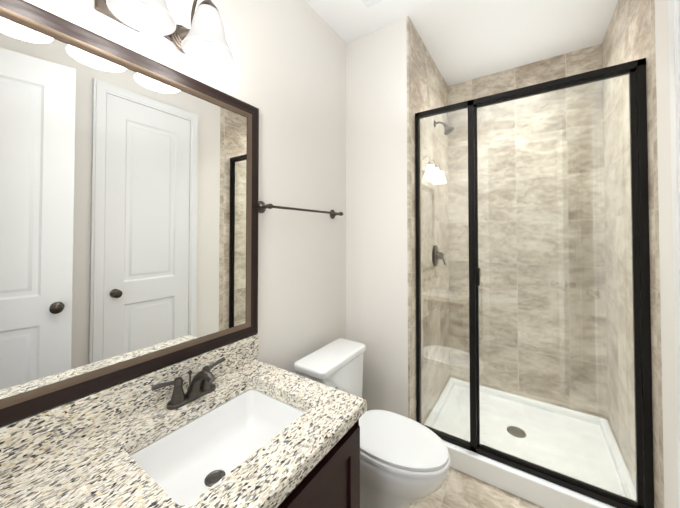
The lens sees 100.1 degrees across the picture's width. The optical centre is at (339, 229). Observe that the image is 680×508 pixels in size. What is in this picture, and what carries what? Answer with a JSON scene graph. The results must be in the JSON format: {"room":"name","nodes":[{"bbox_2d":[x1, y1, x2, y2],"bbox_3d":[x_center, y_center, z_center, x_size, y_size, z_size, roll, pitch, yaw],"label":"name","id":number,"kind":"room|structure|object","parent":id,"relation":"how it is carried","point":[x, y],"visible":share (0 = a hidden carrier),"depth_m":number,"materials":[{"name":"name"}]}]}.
{"room":"bathroom","nodes":[
{"label":"bathroom","id":0,"kind":"room"},
{"bbox_2d":[24,0,345,373],"bbox_3d":[-0.560,0.026,1.203,0.100,2.740,2.019,-1,-1,34],"label":"wall","id":1,"kind":"structure","parent":0,"point":[284,71],"depth_m":1.54,"materials":[{"name":"white paint"}]},
{"bbox_2d":[0,0,258,426],"bbox_3d":[-0.697,-0.050,0.889,0.020,1.062,1.104,-1,-1,34],"label":"mirror","id":2,"kind":"object","parent":1,"relation":"attached to","point":[129,186],"visible":0.98,"depth_m":0.87,"materials":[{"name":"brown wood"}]},
{"bbox_2d":[94,0,233,66],"bbox_3d":[-0.596,-0.721,0.831,0.265,0.246,0.580,-1,-1,34],"label":"sconce","id":3,"kind":"object","parent":1,"relation":"attached to","point":[202,39],"visible":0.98,"depth_m":0.91,"materials":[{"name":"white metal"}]},
{"bbox_2d":[258,201,342,218],"bbox_3d":[-0.184,-0.103,1.604,0.080,0.060,0.660,-1,-1,34],"label":"towel rail","id":4,"kind":"object","parent":1,"relation":"attached to","point":[262,207],"visible":0.96,"depth_m":1.44,"materials":[{"name":"brown metal"}]},
{"bbox_2d":[346,17,407,417],"bbox_3d":[0.501,0.046,2.382,0.550,2.740,1.121,-1,-1,34],"label":"wall","id":5,"kind":"structure","parent":0,"point":[376,212],"depth_m":1.87,"materials":[{"name":"white paint"}]},
{"bbox_2d":[406,16,449,423],"bbox_3d":[0.706,0.043,2.184,0.012,2.740,1.021,-1,-1,34],"label":"shower wall tile","id":6,"kind":"structure","parent":5,"relation":"attached to","point":[427,87],"depth_m":2.04,"materials":[{"name":"beige tile"}]},
{"bbox_2d":[432,245,444,266],"bbox_3d":[0.773,0.207,2.209,0.066,0.170,0.170,-1,-1,34],"label":"shower valve","id":7,"kind":"object","parent":6,"relation":"attached to","point":[435,257],"depth_m":2.19,"materials":[{"name":"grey metal"}]},
{"bbox_2d":[433,121,453,134],"bbox_3d":[0.807,-0.794,2.204,0.148,0.132,0.084,-1,-1,34],"label":"shower head","id":8,"kind":"object","parent":6,"relation":"attached to","point":[447,128],"depth_m":2.18},
{"bbox_2d":[448,44,607,418],"bbox_3d":[1.500,0.045,2.327,1.172,2.740,0.100,-1,-1,34],"label":"wall tile","id":9,"kind":"structure","parent":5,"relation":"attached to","point":[584,60],"depth_m":2.24,"materials":[{"name":"beige tile"}]},
{"bbox_2d":[305,0,617,85],"bbox_3d":[0.426,-1.393,1.241,1.722,0.100,3.140,-1,-1,34],"label":"ceiling","id":10,"kind":"structure","parent":0,"point":[465,40],"depth_m":1.87,"materials":[{"name":"white paint"}]},
{"bbox_2d":[362,0,382,7],"bbox_3d":[0.205,-1.331,1.496,0.300,0.016,0.300,-1,-1,34],"label":"ceiling vent","id":11,"kind":"object","parent":10,"relation":"in","point":[368,3],"visible":1,"depth_m":1.66,"materials":[{"name":"white plastic"}]},
{"bbox_2d":[409,467,543,507],"bbox_3d":[0.426,1.446,1.193,1.722,0.100,3.140,-1,-1,34],"label":"floor","id":12,"kind":"structure","parent":0,"point":[458,489],"depth_m":1.49,"materials":[{"name":"tile"}]},
{"bbox_2d":[0,334,366,507],"bbox_3d":[-0.464,0.933,0.705,0.595,0.907,1.123,-1,-1,34],"label":"bathroom vanity","id":13,"kind":"object","parent":12,"relation":"on","point":[250,431],"visible":1,"depth_m":0.85,"materials":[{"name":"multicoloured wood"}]},
{"bbox_2d":[151,357,224,409],"bbox_3d":[-0.487,0.544,0.994,0.152,0.115,0.260,-1,-1,34],"label":"faucet","id":14,"kind":"object","parent":13,"relation":"on","point":[201,384],"visible":1,"depth_m":0.98,"materials":[{"name":"grey metal"}]},
{"bbox_2d":[294,338,449,507],"bbox_3d":[0.173,1.038,1.417,0.715,0.722,0.436,-1,-1,34],"label":"toilet","id":15,"kind":"object","parent":12,"relation":"on","point":[404,462],"visible":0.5,"depth_m":1.31,"materials":[{"name":"white ceramic"}]},
{"bbox_2d":[424,377,635,507],"bbox_3d":[1.174,1.349,1.896,1.058,0.116,0.939,-1,-1,34],"label":"shower base","id":16,"kind":"object","parent":12,"relation":"on","point":[541,492],"visible":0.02,"depth_m":1.73,"materials":[{"name":"white plastic"}]},
{"bbox_2d":[415,58,653,507],"bbox_3d":[0.934,0.260,1.557,1.058,2.048,0.055,-1,-1,34],"label":"shower door","id":17,"kind":"structure","parent":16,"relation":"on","point":[635,70],"depth_m":1.46,"materials":[{"name":"black"}]},
{"bbox_2d":[655,0,677,507],"bbox_3d":[0.788,0.011,0.300,0.100,2.740,2.019,-1,-1,34],"label":"wall","id":18,"kind":"structure","parent":0,"point":[666,265],"depth_m":1.11,"materials":[{"name":"white paint"}]},
{"bbox_2d":[602,0,663,507],"bbox_3d":[1.634,0.032,1.563,0.100,2.740,1.021,-1,-1,34],"label":"wall tiles","id":19,"kind":"structure","parent":18,"relation":"attached to","point":[629,35],"depth_m":1.53,"materials":[{"name":"beige tile"}]},
{"bbox_2d":[668,0,679,507],"bbox_3d":[0.921,0.146,0.672,0.091,2.482,0.764,-1,-1,34],"label":"closet door","id":20,"kind":"structure","parent":18,"relation":"in","point":[674,33],"depth_m":0.95,"materials":[{"name":"white paint"}]}
]}

